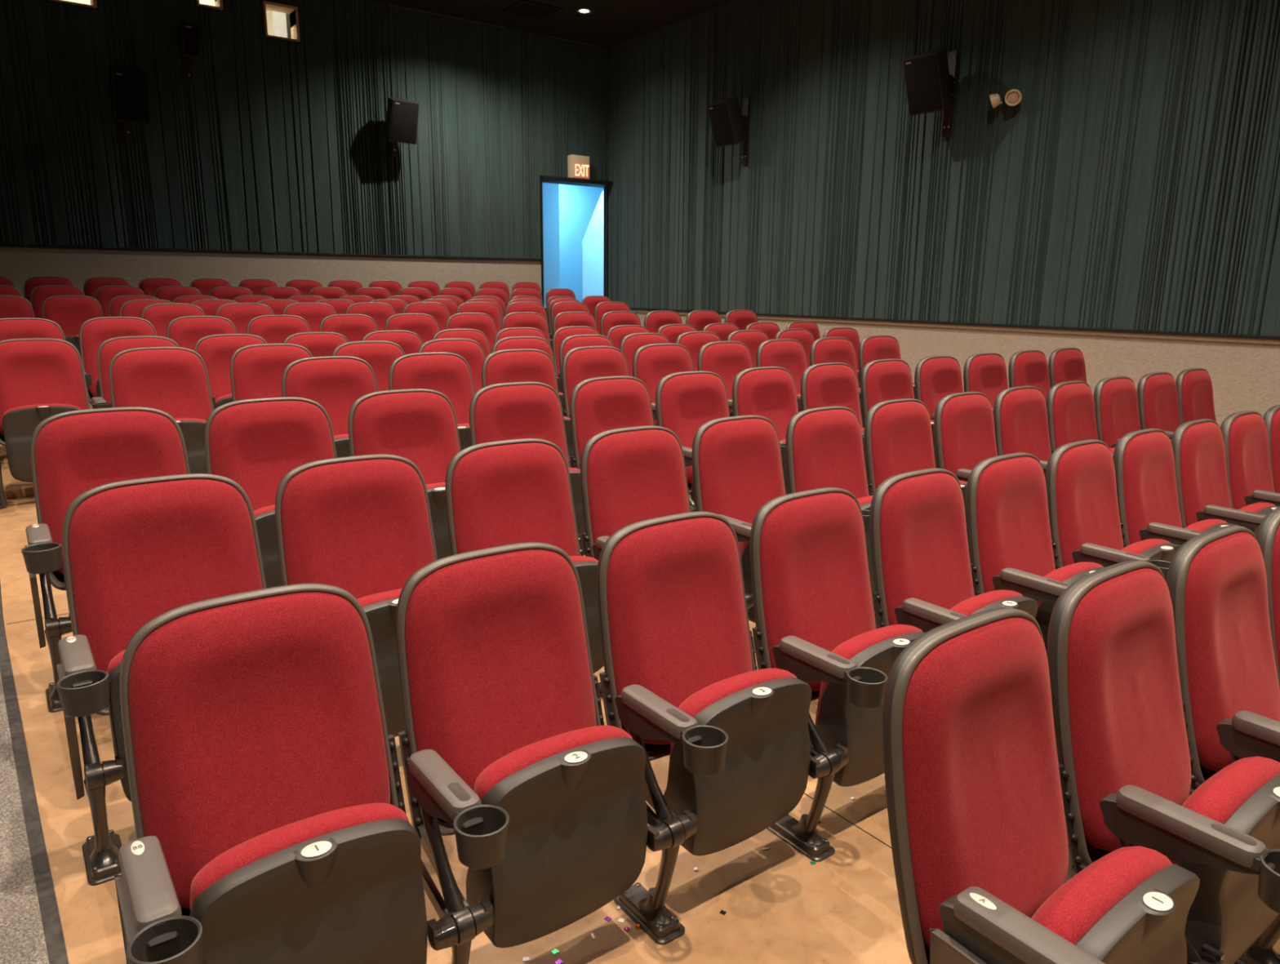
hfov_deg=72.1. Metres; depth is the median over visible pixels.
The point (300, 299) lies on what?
seat
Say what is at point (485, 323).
seat
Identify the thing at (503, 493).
backrest cushion
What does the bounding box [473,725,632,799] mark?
seat cushion
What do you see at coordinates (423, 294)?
seat
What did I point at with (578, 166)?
exit sign
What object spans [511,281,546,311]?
seat
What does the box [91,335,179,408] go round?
seat
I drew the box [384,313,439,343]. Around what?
seat
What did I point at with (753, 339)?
seat
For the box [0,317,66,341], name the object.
seat
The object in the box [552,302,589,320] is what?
backrest cushion
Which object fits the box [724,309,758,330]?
seat
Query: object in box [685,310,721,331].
seat
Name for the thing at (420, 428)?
backrest cushion
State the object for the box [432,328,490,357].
seat
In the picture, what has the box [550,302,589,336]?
seat
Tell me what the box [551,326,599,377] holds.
seat
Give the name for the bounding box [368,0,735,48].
ceiling
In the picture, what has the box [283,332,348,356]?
seat
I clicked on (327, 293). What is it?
seat
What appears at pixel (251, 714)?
backrest cushion
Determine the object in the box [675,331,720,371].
seat
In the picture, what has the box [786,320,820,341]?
seat
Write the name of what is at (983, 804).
backrest cushion
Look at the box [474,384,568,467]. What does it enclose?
backrest cushion
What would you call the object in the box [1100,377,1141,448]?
backrest cushion
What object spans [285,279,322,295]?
seat
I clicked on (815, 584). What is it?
backrest cushion
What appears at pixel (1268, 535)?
seat
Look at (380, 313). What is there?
seat
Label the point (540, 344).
backrest cushion
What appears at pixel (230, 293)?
seat
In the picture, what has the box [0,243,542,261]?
trim
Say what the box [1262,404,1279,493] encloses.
seat
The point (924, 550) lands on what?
backrest cushion
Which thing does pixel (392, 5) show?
trim
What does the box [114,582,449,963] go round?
seat
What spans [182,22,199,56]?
grille
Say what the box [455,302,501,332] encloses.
seat
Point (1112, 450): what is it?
seat cushion
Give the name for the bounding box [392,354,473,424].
backrest cushion
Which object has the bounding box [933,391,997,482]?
seat
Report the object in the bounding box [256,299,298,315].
seat
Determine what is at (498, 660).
backrest cushion
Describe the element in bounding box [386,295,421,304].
seat
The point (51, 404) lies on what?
seat cushion
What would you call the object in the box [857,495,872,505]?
seat cushion
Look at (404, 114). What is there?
grille
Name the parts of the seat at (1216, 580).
armrest, armrest, foot plate, leg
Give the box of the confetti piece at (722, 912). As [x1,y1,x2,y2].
[719,910,726,915]
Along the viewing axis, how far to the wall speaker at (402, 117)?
12.20 m
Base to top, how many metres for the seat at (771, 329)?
0.957 m
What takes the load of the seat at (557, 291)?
on the floor
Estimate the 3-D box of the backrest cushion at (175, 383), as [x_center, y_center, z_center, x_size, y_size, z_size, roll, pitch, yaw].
[-2.695,-0.452,4.988,0.487,0.585,0.190,-9,15,-35]
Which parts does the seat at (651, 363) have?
armrest, armrest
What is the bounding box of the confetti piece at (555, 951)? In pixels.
[551,948,559,955]
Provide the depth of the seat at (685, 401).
4.81 m
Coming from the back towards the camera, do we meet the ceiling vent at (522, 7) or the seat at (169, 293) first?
the ceiling vent at (522, 7)
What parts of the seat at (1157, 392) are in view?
armrest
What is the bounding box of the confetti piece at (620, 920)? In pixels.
[617,918,624,923]
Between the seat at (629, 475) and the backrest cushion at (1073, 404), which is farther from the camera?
the backrest cushion at (1073, 404)
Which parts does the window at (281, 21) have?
pane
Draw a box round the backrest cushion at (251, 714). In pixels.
[128,591,390,908]
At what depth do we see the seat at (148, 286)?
10.60 m
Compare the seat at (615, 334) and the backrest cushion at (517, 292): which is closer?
the seat at (615, 334)
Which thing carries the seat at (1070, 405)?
on the floor
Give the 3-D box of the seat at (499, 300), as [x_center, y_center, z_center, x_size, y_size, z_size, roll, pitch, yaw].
[-1.831,-1.852,11.070,0.555,0.957,0.623,-7,15,-31]
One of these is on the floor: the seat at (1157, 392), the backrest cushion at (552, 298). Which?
the seat at (1157, 392)
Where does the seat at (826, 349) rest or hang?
on the floor
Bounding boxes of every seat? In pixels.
[0,275,16,288]
[0,284,22,297]
[0,294,35,318]
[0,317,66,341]
[0,337,90,506]
[21,406,190,712]
[23,276,75,302]
[30,284,84,318]
[42,295,103,355]
[56,473,266,885]
[79,316,157,404]
[83,276,130,297]
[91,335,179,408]
[93,285,144,316]
[108,295,158,316]
[108,346,213,473]
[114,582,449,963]
[119,299,172,318]
[137,277,182,297]
[141,302,204,337]
[154,285,201,302]
[166,315,237,350]
[172,295,217,303]
[190,278,231,295]
[191,299,237,315]
[193,333,266,409]
[204,396,337,588]
[208,286,253,300]
[215,302,274,333]
[230,343,312,401]
[232,295,274,302]
[238,279,277,295]
[246,315,311,343]
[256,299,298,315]
[259,286,301,299]
[275,453,437,737]
[281,355,378,457]
[282,302,337,332]
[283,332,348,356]
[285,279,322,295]
[287,295,325,302]
[307,287,347,299]
[314,298,355,314]
[319,314,378,342]
[327,280,363,295]
[332,340,404,391]
[338,295,373,303]
[345,302,395,330]
[347,388,461,559]
[353,287,391,299]
[361,330,422,355]
[368,280,402,296]
[369,298,408,314]
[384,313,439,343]
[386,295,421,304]
[388,351,475,450]
[395,542,660,963]
[396,287,432,301]
[402,302,449,330]
[407,280,439,297]
[417,338,485,393]
[421,298,457,315]
[429,295,463,306]
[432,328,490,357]
[437,288,471,302]
[444,280,475,297]
[444,438,604,673]
[445,312,497,353]
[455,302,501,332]
[465,298,503,321]
[469,382,585,555]
[471,295,505,316]
[475,288,508,308]
[479,281,510,302]
[481,348,573,464]
[491,336,564,409]
[493,327,562,392]
[501,311,551,346]
[504,302,552,350]
[506,298,552,339]
[510,295,549,331]
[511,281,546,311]
[511,288,543,306]
[546,288,576,302]
[546,295,575,325]
[547,298,579,333]
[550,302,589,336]
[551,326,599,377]
[552,311,597,333]
[559,334,613,393]
[561,346,653,418]
[569,376,654,469]
[580,425,691,697]
[582,295,610,317]
[594,301,631,334]
[596,511,818,945]
[600,311,640,336]
[606,324,649,349]
[619,333,670,377]
[632,343,693,426]
[644,311,682,333]
[655,370,729,511]
[657,324,696,343]
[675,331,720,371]
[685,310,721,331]
[691,414,786,622]
[697,341,752,417]
[702,323,739,341]
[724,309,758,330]
[726,329,768,367]
[732,366,798,494]
[745,321,780,339]
[749,487,924,862]
[755,338,807,412]
[774,328,814,367]
[785,405,874,595]
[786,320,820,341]
[800,362,867,481]
[809,337,862,421]
[822,327,860,386]
[857,335,915,399]
[860,359,937,468]
[863,398,967,533]
[869,468,1038,632]
[882,607,1199,963]
[914,355,963,420]
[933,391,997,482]
[963,352,1008,411]
[965,452,1104,655]
[992,386,1051,477]
[1008,350,1050,401]
[1044,439,1181,580]
[1045,381,1115,457]
[1047,560,1279,963]
[1048,347,1086,387]
[1093,376,1171,448]
[1112,428,1238,547]
[1137,372,1180,439]
[1165,525,1279,963]
[1170,418,1279,536]
[1175,368,1220,428]
[1220,410,1279,509]
[1255,506,1279,688]
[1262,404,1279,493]
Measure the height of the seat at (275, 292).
0.957 m
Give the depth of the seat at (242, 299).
9.53 m
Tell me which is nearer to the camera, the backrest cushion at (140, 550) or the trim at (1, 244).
the backrest cushion at (140, 550)
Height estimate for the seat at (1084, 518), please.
0.970 m
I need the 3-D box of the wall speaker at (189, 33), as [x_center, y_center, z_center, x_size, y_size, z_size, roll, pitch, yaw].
[-5.502,-5.259,10.760,0.212,0.658,0.395,-9,15,-35]
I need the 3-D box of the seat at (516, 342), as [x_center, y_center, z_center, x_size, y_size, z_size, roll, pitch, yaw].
[-0.732,-0.531,6.226,0.552,0.957,0.623,-7,15,-31]
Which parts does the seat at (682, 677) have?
foot plate, armrest, armrest, leg, number plate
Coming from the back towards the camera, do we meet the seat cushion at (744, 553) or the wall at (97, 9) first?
the wall at (97, 9)
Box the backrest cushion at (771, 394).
[737,368,798,440]
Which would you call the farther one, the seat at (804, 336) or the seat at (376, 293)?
the seat at (376, 293)
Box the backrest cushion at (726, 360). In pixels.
[701,342,752,399]
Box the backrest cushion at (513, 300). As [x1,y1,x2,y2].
[510,299,541,304]
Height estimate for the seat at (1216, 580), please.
0.970 m
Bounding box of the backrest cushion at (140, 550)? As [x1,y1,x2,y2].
[68,479,262,671]
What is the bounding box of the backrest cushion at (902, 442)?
[871,401,935,488]
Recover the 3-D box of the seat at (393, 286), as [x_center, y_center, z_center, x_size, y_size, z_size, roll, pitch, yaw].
[-3.440,-2.297,12.159,0.556,0.957,0.623,-7,15,-31]
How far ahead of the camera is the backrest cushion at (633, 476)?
3.47 m
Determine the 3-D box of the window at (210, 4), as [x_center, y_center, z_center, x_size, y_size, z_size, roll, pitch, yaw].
[-5.423,-6.068,11.035,0.295,0.267,0.270,-9,15,-35]
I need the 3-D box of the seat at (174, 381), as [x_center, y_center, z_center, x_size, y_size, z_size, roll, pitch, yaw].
[-2.622,-0.249,4.880,0.577,0.957,0.624,-9,15,-35]
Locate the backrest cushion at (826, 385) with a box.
[805,364,862,427]
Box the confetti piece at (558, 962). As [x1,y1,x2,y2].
[555,959,562,963]
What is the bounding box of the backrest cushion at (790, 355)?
[760,340,806,394]
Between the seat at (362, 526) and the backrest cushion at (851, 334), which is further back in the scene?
the backrest cushion at (851, 334)
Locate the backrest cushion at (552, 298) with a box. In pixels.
[547,296,574,306]
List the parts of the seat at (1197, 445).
armrest, armrest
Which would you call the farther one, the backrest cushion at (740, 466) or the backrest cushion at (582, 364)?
the backrest cushion at (582, 364)
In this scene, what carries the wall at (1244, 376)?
attached to the wall
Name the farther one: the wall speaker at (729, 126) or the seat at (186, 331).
the wall speaker at (729, 126)
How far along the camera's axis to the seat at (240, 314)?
7.69 m
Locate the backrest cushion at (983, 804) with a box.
[902,617,1068,949]
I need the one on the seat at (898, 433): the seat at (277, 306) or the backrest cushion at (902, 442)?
the backrest cushion at (902, 442)
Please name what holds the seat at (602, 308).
on the floor
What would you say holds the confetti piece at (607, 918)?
on the floor
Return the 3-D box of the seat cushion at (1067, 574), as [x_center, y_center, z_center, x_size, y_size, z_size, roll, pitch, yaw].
[1.605,0.483,3.340,0.407,0.360,0.129,-9,15,-35]
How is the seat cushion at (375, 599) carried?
on the seat at (362, 526)
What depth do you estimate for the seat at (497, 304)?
10.07 m
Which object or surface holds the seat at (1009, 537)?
on the floor
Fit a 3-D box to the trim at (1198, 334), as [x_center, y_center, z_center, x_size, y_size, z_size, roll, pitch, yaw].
[4.581,-1.446,8.406,0.085,0.028,17.370,-9,15,-35]
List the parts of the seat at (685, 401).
armrest, armrest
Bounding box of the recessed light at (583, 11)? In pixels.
[577,8,591,13]
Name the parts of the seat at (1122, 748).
armrest, armrest, number plate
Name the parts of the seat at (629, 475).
armrest, foot plate, armrest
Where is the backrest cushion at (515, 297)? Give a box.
[513,296,542,303]
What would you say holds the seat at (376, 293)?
on the floor
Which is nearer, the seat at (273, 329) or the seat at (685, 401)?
the seat at (685, 401)
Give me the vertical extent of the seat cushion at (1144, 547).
0.360 m
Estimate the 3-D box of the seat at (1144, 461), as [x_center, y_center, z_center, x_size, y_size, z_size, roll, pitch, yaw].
[2.465,0.281,3.979,0.621,0.970,0.594,-9,15,-35]
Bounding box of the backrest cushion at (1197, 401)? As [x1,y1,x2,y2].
[1182,369,1216,422]
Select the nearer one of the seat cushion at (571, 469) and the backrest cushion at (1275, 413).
the seat cushion at (571, 469)
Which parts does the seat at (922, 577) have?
armrest, armrest, number plate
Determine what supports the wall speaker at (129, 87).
attached to the drape at (273, 145)
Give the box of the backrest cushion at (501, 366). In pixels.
[485,351,557,393]
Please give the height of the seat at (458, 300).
0.957 m
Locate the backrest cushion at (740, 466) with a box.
[698,418,785,552]
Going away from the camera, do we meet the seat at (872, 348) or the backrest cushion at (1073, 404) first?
the backrest cushion at (1073, 404)
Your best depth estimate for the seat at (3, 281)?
9.77 m
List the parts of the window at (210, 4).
pane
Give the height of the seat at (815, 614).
0.970 m
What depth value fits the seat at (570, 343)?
6.59 m
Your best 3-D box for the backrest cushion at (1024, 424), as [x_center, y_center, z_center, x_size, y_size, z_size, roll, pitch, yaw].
[2.268,-0.241,5.118,0.487,0.585,0.190,-9,15,-35]
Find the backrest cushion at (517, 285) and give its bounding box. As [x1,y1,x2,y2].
[513,282,540,292]
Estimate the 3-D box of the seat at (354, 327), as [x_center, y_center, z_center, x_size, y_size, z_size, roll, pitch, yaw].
[-2.341,-0.895,7.285,0.560,0.957,0.624,-7,15,-31]
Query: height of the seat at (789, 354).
0.970 m
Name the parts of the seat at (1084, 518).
armrest, armrest, number plate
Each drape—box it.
[0,0,608,258]
[608,0,1279,336]
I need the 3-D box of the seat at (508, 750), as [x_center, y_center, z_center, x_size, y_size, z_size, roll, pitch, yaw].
[-0.252,0.688,2.041,0.617,0.970,0.594,-9,15,-35]
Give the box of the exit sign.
[567,154,589,179]
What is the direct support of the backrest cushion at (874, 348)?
on the seat at (872, 348)
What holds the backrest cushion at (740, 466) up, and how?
on the seat at (737, 466)
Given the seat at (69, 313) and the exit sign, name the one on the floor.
the seat at (69, 313)
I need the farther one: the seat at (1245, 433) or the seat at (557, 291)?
the seat at (557, 291)
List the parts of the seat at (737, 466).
armrest, armrest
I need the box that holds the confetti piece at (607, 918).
[604,915,611,921]
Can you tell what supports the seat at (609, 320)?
on the floor
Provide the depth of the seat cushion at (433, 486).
3.73 m
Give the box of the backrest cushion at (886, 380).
[866,360,914,411]
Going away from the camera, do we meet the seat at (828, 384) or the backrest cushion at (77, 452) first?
the backrest cushion at (77, 452)
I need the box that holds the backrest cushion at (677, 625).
[606,517,752,744]
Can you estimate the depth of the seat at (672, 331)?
8.26 m
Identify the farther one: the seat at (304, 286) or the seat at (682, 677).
the seat at (304, 286)
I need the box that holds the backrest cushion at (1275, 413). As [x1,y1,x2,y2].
[1271,408,1279,493]
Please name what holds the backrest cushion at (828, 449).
on the seat at (824, 446)
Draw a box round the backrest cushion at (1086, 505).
[1055,443,1124,566]
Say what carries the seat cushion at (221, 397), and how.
on the seat at (216, 351)
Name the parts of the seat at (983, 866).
panel, armrest, row plate, armrest, number plate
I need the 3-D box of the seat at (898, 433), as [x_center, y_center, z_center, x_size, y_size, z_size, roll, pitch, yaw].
[1.434,0.104,4.366,0.612,0.970,0.594,-9,15,-35]
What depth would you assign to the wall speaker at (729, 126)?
11.74 m
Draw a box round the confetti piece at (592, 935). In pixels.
[590,933,595,939]
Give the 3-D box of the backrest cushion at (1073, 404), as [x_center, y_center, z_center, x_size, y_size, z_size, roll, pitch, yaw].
[2.717,-0.309,5.438,0.487,0.585,0.190,-9,15,-35]
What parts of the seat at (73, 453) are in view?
panel, armrest, leg, foot plate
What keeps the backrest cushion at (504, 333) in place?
on the seat at (513, 331)
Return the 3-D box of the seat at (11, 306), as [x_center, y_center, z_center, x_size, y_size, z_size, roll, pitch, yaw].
[-5.904,-1.243,8.167,0.577,0.957,0.624,-9,15,-35]
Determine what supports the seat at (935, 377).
on the floor
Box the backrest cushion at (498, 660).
[404,549,596,790]
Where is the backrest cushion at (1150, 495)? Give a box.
[1123,431,1182,544]
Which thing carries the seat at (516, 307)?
on the floor
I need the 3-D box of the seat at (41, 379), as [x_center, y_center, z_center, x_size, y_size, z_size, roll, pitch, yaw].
[-3.617,-0.366,5.292,0.577,0.957,0.624,-9,15,-35]
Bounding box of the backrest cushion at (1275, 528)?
[1271,524,1279,673]
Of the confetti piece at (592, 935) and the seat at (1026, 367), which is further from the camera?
the seat at (1026, 367)
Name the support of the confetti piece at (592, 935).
on the floor
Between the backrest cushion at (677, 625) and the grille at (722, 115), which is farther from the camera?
the grille at (722, 115)
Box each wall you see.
[39,0,608,296]
[542,182,603,307]
[581,191,603,302]
[632,311,1279,426]
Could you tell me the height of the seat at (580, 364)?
0.970 m
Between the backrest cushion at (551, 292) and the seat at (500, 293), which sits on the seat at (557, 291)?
the backrest cushion at (551, 292)
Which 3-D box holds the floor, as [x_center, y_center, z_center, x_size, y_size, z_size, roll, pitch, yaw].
[-1.581,0.027,6.125,16.500,0.950,20.500,-9,15,-35]
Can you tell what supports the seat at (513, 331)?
on the floor
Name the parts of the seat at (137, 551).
panel, row plate, armrest, armrest, leg, foot plate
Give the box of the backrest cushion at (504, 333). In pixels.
[497,328,545,341]
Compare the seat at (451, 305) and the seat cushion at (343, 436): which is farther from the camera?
the seat at (451, 305)
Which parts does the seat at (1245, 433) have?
armrest, armrest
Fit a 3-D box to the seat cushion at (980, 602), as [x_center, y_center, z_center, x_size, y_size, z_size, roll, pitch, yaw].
[1.154,0.550,3.018,0.407,0.360,0.129,-9,15,-35]
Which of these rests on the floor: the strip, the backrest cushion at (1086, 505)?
the strip
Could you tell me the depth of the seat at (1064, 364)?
7.08 m
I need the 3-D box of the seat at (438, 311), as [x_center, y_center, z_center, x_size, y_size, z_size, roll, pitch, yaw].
[-2.001,-1.260,8.584,0.555,0.957,0.623,-7,15,-31]
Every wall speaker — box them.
[108,66,151,141]
[179,21,201,84]
[384,97,419,157]
[706,96,750,164]
[902,47,958,137]
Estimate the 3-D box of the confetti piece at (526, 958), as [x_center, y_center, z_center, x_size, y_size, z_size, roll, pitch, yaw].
[-0.278,1.162,2.142,0.015,0.002,0.012,-2,13,-11]
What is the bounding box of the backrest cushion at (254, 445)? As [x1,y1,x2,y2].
[208,400,334,511]
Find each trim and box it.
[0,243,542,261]
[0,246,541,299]
[386,3,599,46]
[539,175,613,307]
[629,307,1279,339]
[630,309,1279,344]
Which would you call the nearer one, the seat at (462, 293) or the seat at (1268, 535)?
the seat at (1268, 535)
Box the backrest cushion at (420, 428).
[352,391,459,484]
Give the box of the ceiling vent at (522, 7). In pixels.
[501,0,563,20]
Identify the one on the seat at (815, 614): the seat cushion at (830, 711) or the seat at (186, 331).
the seat cushion at (830, 711)
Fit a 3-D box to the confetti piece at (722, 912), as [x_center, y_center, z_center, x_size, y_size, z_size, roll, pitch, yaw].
[0.218,1.129,2.308,0.015,0.002,0.012,8,15,31]
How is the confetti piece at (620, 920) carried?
on the floor
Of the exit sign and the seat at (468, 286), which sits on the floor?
the seat at (468, 286)
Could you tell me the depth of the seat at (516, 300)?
10.30 m
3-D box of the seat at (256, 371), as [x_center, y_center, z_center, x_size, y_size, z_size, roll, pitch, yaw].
[-2.136,-0.321,5.224,0.588,0.957,0.626,-7,15,-31]
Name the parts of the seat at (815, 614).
foot plate, armrest, armrest, leg, number plate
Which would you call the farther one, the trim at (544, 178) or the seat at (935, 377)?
the trim at (544, 178)
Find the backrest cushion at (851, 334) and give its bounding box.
[826,328,860,369]
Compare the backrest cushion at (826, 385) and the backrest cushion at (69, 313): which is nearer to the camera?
the backrest cushion at (826, 385)
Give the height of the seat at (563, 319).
0.957 m
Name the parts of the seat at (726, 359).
armrest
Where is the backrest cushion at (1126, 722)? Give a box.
[1067,568,1191,851]
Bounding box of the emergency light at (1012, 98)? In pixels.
[989,88,1022,108]
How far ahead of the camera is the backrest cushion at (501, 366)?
5.29 m
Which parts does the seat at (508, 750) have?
armrest, armrest, leg, number plate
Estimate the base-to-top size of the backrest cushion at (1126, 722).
0.585 m
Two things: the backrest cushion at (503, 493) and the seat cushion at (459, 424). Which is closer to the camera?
the backrest cushion at (503, 493)
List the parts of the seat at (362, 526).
number plate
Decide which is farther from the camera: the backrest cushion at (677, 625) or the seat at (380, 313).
the seat at (380, 313)
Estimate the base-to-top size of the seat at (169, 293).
0.957 m
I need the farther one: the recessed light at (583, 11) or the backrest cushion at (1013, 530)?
the recessed light at (583, 11)
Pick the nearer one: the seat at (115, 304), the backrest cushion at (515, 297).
the seat at (115, 304)
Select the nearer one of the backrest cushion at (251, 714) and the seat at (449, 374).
the backrest cushion at (251, 714)
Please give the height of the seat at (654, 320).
0.957 m
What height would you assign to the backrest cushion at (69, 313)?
0.585 m
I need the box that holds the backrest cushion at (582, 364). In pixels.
[565,347,628,414]
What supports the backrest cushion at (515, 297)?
on the seat at (518, 296)
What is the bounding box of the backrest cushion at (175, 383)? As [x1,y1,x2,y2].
[111,349,211,420]
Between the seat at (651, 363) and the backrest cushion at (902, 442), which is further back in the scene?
the seat at (651, 363)
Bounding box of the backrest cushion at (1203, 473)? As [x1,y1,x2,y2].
[1180,422,1231,527]
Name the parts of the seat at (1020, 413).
armrest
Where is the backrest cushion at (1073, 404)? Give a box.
[1053,382,1097,448]
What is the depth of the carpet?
2.28 m
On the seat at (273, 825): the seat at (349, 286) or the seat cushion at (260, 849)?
the seat cushion at (260, 849)
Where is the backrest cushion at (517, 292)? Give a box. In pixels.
[512,288,542,301]
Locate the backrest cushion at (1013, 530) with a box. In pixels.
[976,456,1055,592]
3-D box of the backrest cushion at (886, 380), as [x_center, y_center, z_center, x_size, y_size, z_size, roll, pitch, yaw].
[1.691,-0.502,5.838,0.487,0.585,0.190,-9,15,-35]
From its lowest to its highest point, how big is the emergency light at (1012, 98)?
0.156 m
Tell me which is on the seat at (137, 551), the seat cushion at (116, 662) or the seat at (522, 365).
the seat cushion at (116, 662)
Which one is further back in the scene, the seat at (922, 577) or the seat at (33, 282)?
the seat at (33, 282)
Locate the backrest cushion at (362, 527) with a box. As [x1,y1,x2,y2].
[280,458,435,599]
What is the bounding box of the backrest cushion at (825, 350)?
[813,338,858,388]
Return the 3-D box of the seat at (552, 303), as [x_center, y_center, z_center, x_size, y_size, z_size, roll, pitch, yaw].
[-0.786,-1.703,10.549,0.557,0.957,0.624,-7,15,-31]
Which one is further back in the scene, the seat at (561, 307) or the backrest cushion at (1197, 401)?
the seat at (561, 307)
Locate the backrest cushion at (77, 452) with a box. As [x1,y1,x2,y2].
[35,410,186,573]
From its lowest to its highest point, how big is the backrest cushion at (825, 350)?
0.585 m
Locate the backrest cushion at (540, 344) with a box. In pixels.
[495,337,553,361]
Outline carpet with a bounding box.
[0,672,48,963]
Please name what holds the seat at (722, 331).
on the floor
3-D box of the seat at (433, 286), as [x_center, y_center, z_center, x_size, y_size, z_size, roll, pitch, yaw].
[-2.986,-2.365,12.483,0.559,0.957,0.624,-7,15,-31]
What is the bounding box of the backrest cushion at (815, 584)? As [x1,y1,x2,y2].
[760,492,875,691]
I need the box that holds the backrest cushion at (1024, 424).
[1000,388,1051,461]
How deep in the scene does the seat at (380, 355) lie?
5.70 m
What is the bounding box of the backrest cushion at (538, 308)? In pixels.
[506,302,546,320]
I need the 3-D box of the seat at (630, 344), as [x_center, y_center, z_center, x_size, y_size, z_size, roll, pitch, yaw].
[0.162,-0.665,6.863,0.552,0.957,0.623,-7,15,-31]
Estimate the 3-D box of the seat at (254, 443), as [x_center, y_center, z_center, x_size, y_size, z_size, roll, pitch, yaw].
[-1.407,0.182,3.471,0.622,0.970,0.594,-9,15,-35]
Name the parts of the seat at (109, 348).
armrest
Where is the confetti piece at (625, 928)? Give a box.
[623,926,629,930]
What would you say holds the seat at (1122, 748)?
on the floor
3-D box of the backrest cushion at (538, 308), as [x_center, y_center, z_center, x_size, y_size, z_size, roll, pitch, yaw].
[-1.171,-1.599,9.339,0.487,0.585,0.190,-9,15,-35]
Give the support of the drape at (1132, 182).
attached to the wall
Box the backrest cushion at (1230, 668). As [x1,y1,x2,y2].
[1184,531,1279,772]
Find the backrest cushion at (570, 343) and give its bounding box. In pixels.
[562,336,613,359]
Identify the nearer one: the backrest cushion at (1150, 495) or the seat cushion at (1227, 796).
the seat cushion at (1227, 796)
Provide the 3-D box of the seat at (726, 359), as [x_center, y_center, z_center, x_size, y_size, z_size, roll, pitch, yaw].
[0.718,-0.480,6.161,0.618,0.970,0.594,-9,15,-35]
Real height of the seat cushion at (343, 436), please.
0.360 m
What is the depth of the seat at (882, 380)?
5.77 m
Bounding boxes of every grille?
[112,70,149,123]
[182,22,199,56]
[390,100,418,142]
[707,102,734,146]
[903,53,942,114]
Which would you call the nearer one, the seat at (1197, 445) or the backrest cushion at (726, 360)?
the seat at (1197, 445)
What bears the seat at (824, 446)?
on the floor
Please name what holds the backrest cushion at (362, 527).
on the seat at (362, 526)
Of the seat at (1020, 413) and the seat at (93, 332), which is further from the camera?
the seat at (93, 332)
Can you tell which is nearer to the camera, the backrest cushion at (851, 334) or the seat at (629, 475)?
the seat at (629, 475)
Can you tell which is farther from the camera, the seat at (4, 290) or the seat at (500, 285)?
the seat at (500, 285)
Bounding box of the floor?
[0,402,1279,963]
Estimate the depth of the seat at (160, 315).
7.35 m
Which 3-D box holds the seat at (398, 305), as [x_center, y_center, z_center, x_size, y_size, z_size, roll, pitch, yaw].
[-2.576,-1.435,9.272,0.560,0.957,0.624,-7,15,-31]
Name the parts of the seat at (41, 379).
leg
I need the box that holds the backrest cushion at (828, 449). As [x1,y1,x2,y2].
[792,408,868,498]
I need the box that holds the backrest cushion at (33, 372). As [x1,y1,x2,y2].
[0,340,88,435]
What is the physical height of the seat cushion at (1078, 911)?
0.360 m
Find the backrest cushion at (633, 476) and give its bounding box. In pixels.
[586,429,689,544]
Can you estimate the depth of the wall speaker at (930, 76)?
9.19 m
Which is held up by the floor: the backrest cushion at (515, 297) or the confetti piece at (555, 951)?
the confetti piece at (555, 951)
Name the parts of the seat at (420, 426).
number plate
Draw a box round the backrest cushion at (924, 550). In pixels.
[880,472,973,625]
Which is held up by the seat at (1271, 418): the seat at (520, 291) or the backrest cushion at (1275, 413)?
the backrest cushion at (1275, 413)
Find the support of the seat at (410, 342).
on the floor
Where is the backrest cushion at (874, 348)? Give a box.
[862,337,901,368]
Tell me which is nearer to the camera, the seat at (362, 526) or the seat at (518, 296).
the seat at (362, 526)
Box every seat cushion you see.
[2,403,81,417]
[106,649,124,674]
[174,417,206,422]
[190,802,409,911]
[215,393,231,403]
[253,504,275,515]
[333,434,348,439]
[356,588,402,607]
[425,482,444,488]
[457,423,469,426]
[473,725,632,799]
[568,467,580,471]
[568,555,598,562]
[667,668,796,777]
[740,523,752,557]
[815,624,922,725]
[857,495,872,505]
[950,590,1022,615]
[1031,845,1172,944]
[1036,561,1103,606]
[1109,447,1115,453]
[1120,538,1170,555]
[1168,756,1279,864]
[1185,519,1227,532]
[1238,502,1275,512]
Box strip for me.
[0,582,68,963]
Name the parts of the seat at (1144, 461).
armrest, armrest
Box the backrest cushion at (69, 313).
[44,296,102,336]
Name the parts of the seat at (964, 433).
armrest, armrest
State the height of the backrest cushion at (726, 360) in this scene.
0.585 m
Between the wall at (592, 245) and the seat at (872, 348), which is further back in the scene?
the wall at (592, 245)
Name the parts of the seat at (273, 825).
panel, row plate, armrest, armrest, number plate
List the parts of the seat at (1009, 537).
armrest, armrest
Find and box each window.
[40,0,97,9]
[195,0,223,10]
[262,0,300,42]
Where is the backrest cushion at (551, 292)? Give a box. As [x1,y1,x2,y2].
[547,289,575,298]
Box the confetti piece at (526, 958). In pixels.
[522,956,528,961]
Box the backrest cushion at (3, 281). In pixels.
[0,277,13,287]
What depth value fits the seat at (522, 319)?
8.35 m
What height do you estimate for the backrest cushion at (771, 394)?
0.585 m
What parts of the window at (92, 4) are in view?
pane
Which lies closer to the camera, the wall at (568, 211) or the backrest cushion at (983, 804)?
the backrest cushion at (983, 804)
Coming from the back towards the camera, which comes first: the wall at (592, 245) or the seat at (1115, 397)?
the wall at (592, 245)
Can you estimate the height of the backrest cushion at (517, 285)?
0.585 m
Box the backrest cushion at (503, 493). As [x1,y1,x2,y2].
[451,442,578,555]

